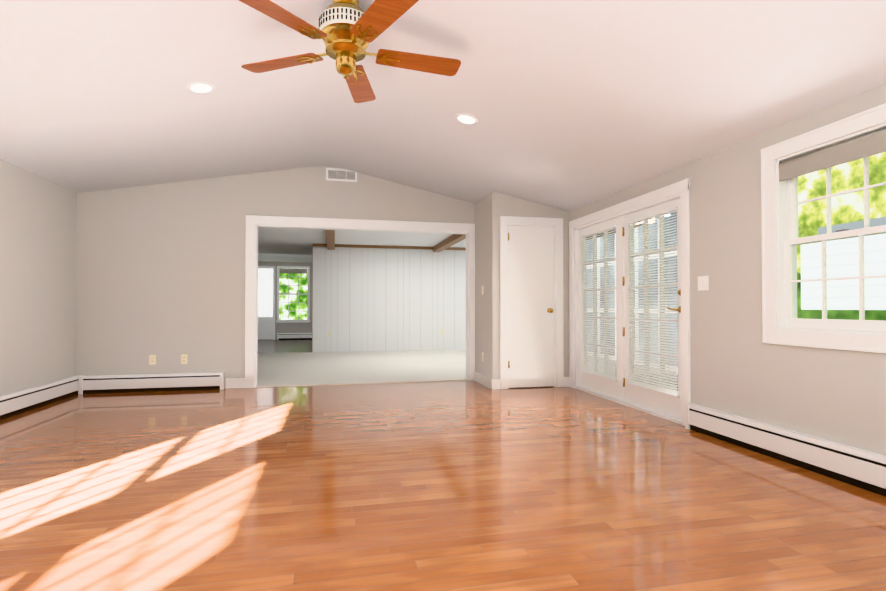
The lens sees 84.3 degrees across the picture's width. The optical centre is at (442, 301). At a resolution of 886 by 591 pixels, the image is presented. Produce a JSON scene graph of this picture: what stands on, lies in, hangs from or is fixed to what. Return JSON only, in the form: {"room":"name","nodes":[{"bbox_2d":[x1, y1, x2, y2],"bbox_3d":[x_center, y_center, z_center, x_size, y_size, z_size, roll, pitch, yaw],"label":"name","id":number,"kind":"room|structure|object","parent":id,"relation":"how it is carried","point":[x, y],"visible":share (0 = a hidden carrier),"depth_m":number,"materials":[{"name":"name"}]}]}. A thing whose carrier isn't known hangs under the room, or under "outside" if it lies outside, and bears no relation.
{"room":"empty living room","nodes":[
{"label":"empty living room","id":0,"kind":"room"},
{"bbox_2d":[0,159,76,395],"bbox_3d":[-3.337,-0.184,1.032,0.150,2.405,9.820,0,-1,-12],"label":"wall","id":1,"kind":"structure","parent":0,"point":[37,274],"depth_m":4.96,"materials":[{"name":"grey paint"}]},
{"bbox_2d":[0,376,78,419],"bbox_3d":[-3.225,0.914,1.004,0.068,0.210,9.653,0,-1,-12],"label":"baseboard heater","id":2,"kind":"object","parent":1,"relation":"attached to","point":[18,402],"visible":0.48,"depth_m":4.89,"materials":[{"name":"white metal"}]},
{"bbox_2d":[75,166,474,388],"bbox_3d":[-1.440,-0.370,6.418,5.870,2.910,0.120,0,-1,-12],"label":"wall","id":3,"kind":"structure","parent":0,"point":[160,271],"depth_m":5.98,"materials":[{"name":"grey paint"}]},
{"bbox_2d":[78,372,223,393],"bbox_3d":[-3.461,0.975,5.862,1.558,0.211,0.068,0,-1,-12],"label":"baseboard heater","id":4,"kind":"object","parent":3,"relation":"attached to","point":[95,384],"visible":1,"depth_m":5.83,"materials":[{"name":"white metal"}]},
{"bbox_2d":[149,355,155,364],"bbox_3d":[-3.491,0.704,5.887,0.070,0.115,0.008,0,-1,-12],"label":"electrical outlet","id":5,"kind":"object","parent":3,"relation":"attached to","point":[152,359],"visible":1,"depth_m":5.88,"materials":[{"name":"beige plastic"}]},
{"bbox_2d":[181,354,187,363],"bbox_3d":[-3.150,0.705,5.963,0.070,0.115,0.008,0,-1,-12],"label":"electrical outlet","id":6,"kind":"object","parent":3,"relation":"attached to","point":[184,358],"visible":1,"depth_m":5.96,"materials":[{"name":"beige plastic"}]},
{"bbox_2d":[326,168,356,181],"bbox_3d":[-1.323,-1.650,6.391,0.400,0.165,0.013,0,-1,-12],"label":"air vent","id":7,"kind":"object","parent":3,"relation":"in","point":[336,174],"visible":0.98,"depth_m":6.39,"materials":[{"name":"white metal"}]},
{"bbox_2d":[245,215,474,387],"bbox_3d":[-1.014,0.004,6.506,3.019,2.164,0.162,0,-1,-12],"label":"trim","id":8,"kind":"structure","parent":3,"relation":"attached to","point":[253,223],"depth_m":6.33,"materials":[{"name":"white paint"}]},
{"bbox_2d":[258,339,311,352],"bbox_3d":[-1.536,1.212,13.586,9.170,0.084,4.800,0,-1,-12],"label":"floor","id":9,"kind":"structure","parent":0,"point":[284,346],"depth_m":12.53,"materials":[{"name":"grey"}]},
{"bbox_2d":[258,261,311,339],"bbox_3d":[-2.040,-0.007,15.896,8.970,2.420,0.100,0,-1,-12],"label":"wall","id":10,"kind":"structure","parent":0,"point":[293,327],"depth_m":15.24,"materials":[{"name":"grey paint"}]},
{"bbox_2d":[258,266,274,339],"bbox_3d":[-5.472,0.052,15.065,0.590,2.280,0.047,0,-1,-12],"label":"door","id":11,"kind":"structure","parent":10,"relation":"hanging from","point":[266,303],"depth_m":15.07,"materials":[{"name":"white paint"}]},
{"bbox_2d":[276,266,309,322],"bbox_3d":[-4.656,-0.215,15.247,1.020,1.760,0.050,0,-1,-12],"label":"room window","id":12,"kind":"structure","parent":10,"relation":"in","point":[293,294],"depth_m":15.26,"materials":[{"name":"white paint"}]},
{"bbox_2d":[277,333,311,339],"bbox_3d":[-4.528,1.091,15.252,1.208,0.211,0.068,0,-1,-12],"label":"baseboard heater","id":13,"kind":"object","parent":10,"relation":"attached to","point":[289,336],"visible":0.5,"depth_m":15.20,"materials":[{"name":"white metal"}]},
{"bbox_2d":[312,246,465,351],"bbox_3d":[0.222,-0.061,11.592,6.400,2.420,0.120,0,-1,-12],"label":"wall","id":14,"kind":"structure","parent":0,"point":[376,299],"depth_m":11.21,"materials":[{"name":"paint"}]},
{"bbox_2d":[312,243,465,294],"bbox_3d":[0.221,-0.067,11.585,6.406,2.408,0.134,0,-1,-12],"label":"trim","id":15,"kind":"structure","parent":14,"relation":"attached to","point":[382,246],"depth_m":11.14,"materials":[{"name":"brown"}]},
{"bbox_2d":[0,380,885,590],"bbox_3d":[-0.369,1.065,1.531,6.170,0.080,9.850,0,-1,-12],"label":"floor","id":16,"kind":"structure","parent":0,"point":[469,485],"depth_m":2.56,"materials":[{"name":"brown wood"}]},
{"bbox_2d":[0,0,885,211],"bbox_3d":[-0.382,-1.569,1.622,6.170,0.751,9.970,0,-1,-12],"label":"ceiling","id":17,"kind":"structure","parent":0,"point":[570,105],"depth_m":3.45,"materials":[{"name":"white paint"}]},
{"bbox_2d":[186,82,214,93],"bbox_3d":[-1.862,-1.641,3.770,0.201,0.040,0.204,0,-1,-12],"label":"recessed light","id":18,"kind":"object","parent":17,"relation":"in","point":[200,87],"visible":1,"depth_m":3.76,"materials":[{"name":"white paint"}]},
{"bbox_2d":[239,0,460,102],"bbox_3d":[-0.542,-1.526,2.917,1.339,0.525,1.367,0,-1,-12],"label":"fan","id":19,"kind":"object","parent":17,"relation":"hanging from","point":[347,32],"visible":1,"depth_m":2.81,"materials":[{"name":"brown wood"}]},
{"bbox_2d":[455,113,477,124],"bbox_3d":[0.199,-1.549,4.171,0.200,0.046,0.204,0,-1,-12],"label":"recessed light","id":20,"kind":"object","parent":17,"relation":"in","point":[466,119],"visible":1,"depth_m":4.17,"materials":[{"name":"white paint"}]},
{"bbox_2d":[258,214,669,261],"bbox_3d":[-1.044,-1.323,11.380,9.170,0.100,9.380,0,-1,-12],"label":"ceiling","id":21,"kind":"structure","parent":0,"point":[283,245],"depth_m":10.37,"materials":[{"name":"white paint"}]},
{"bbox_2d":[325,230,334,249],"bbox_3d":[-2.008,-1.244,8.710,0.160,0.125,4.578,0,-1,-12],"label":"beam","id":22,"kind":"structure","parent":21,"relation":"attached to","point":[330,237],"depth_m":9.31,"materials":[{"name":"brown wood"}]},
{"bbox_2d":[433,234,465,251],"bbox_3d":[0.336,-1.238,9.225,0.160,0.125,4.578,0,-1,-12],"label":"beam","id":23,"kind":"structure","parent":21,"relation":"attached to","point":[451,240],"depth_m":9.96,"materials":[{"name":"brown wood"}]},
{"bbox_2d":[586,219,653,239],"bbox_3d":[2.680,-1.231,9.741,0.160,0.125,4.578,0,-1,-12],"label":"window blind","id":24,"kind":"structure","parent":21,"relation":"attached to","point":[615,229],"depth_m":8.44,"materials":[{"name":"white plastic"}]},
{"bbox_2d":[254,349,675,387],"bbox_3d":[-0.515,1.151,8.948,9.170,0.092,4.699,0,-1,-12],"label":"floor carpet","id":25,"kind":"object","parent":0,"point":[320,368],"visible":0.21,"depth_m":8.09,"materials":[{"name":"white carpet"}]},
{"bbox_2d":[475,193,489,377],"bbox_3d":[0.561,-0.159,6.446,0.100,2.489,0.680,0,-1,-12],"label":"wall","id":26,"kind":"structure","parent":0,"point":[482,271],"depth_m":6.41,"materials":[{"name":"grey paint"}]},
{"bbox_2d":[474,371,494,389],"bbox_3d":[0.522,1.022,6.363,0.035,0.125,0.796,0,-1,-12],"label":"baseboard","id":27,"kind":"structure","parent":26,"relation":"attached to","point":[489,383],"depth_m":6.26,"materials":[{"name":"white paint"}]},
{"bbox_2d":[490,191,569,378],"bbox_3d":[1.096,-0.162,6.164,1.025,2.489,0.100,0,-1,-12],"label":"wall","id":28,"kind":"structure","parent":0,"point":[501,204],"depth_m":6.07,"materials":[{"name":"grey paint"}]},
{"bbox_2d":[508,225,554,387],"bbox_3d":[1.106,0.064,6.108,0.622,2.010,0.108,0,-1,-12],"label":"closet door","id":29,"kind":"structure","parent":28,"relation":"in","point":[530,306],"depth_m":6.12,"materials":[{"name":"white paint"}]},
{"bbox_2d":[500,216,563,388],"bbox_3d":[1.101,0.013,6.152,0.844,2.137,0.120,0,-1,-12],"label":"trim","id":30,"kind":"structure","parent":28,"relation":"attached to","point":[555,223],"depth_m":6.13,"materials":[{"name":"white paint"}]},
{"bbox_2d":[569,83,885,455],"bbox_3d":[2.542,-0.105,2.324,0.150,2.280,9.820,0,-1,-12],"label":"wall","id":31,"kind":"structure","parent":0,"point":[739,368],"depth_m":3.52,"materials":[{"name":"grey paint"}]},
{"bbox_2d":[579,198,680,418],"bbox_3d":[1.893,0.071,5.159,0.104,1.938,1.896,0,-1,-12],"label":"french door","id":32,"kind":"structure","parent":31,"relation":"in","point":[625,385],"depth_m":4.98,"materials":[{"name":"white paint"}]},
{"bbox_2d":[569,178,690,425],"bbox_3d":[1.921,0.025,5.165,0.202,2.098,2.148,0,-1,-12],"label":"door frame","id":33,"kind":"structure","parent":31,"relation":"attached to","point":[676,190],"depth_m":4.64,"materials":[{"name":"white paint"}]},
{"bbox_2d":[698,276,708,290],"bbox_3d":[2.098,-0.145,3.957,0.016,0.115,0.116,0,-1,-12],"label":"light switch","id":34,"kind":"object","parent":31,"relation":"attached to","point":[703,282],"visible":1,"depth_m":3.95,"materials":[{"name":"white plastic"}]},
{"bbox_2d":[685,403,885,496],"bbox_3d":[2.554,0.924,1.760,0.068,0.211,4.746,0,-1,-12],"label":"baseboard heater","id":35,"kind":"object","parent":31,"relation":"attached to","point":[859,468],"visible":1,"depth_m":3.10,"materials":[{"name":"white metal"}]},
{"bbox_2d":[761,103,885,352],"bbox_3d":[2.409,-0.388,2.938,0.208,1.348,0.978,0,-1,-12],"label":"window","id":36,"kind":"structure","parent":31,"relation":"in","point":[864,147],"depth_m":3.06,"materials":[{"name":"white paint"}]},
{"label":"outside","id":37,"kind":"structure","parent":0,"visible":0},
{"bbox_2d":[636,379,677,390],"bbox_3d":[-0.094,1.206,-0.023,80.000,0.200,80.000,0,-1,-12],"label":"ground","id":38,"kind":"structure","parent":37,"point":[667,385],"depth_m":7.11,"materials":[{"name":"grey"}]},
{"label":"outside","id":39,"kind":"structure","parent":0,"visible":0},
{"bbox_2d":[586,152,885,379],"bbox_3d":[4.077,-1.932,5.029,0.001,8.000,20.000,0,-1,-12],"label":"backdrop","id":40,"kind":"structure","parent":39,"point":[809,256],"depth_m":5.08,"materials":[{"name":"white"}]}
]}

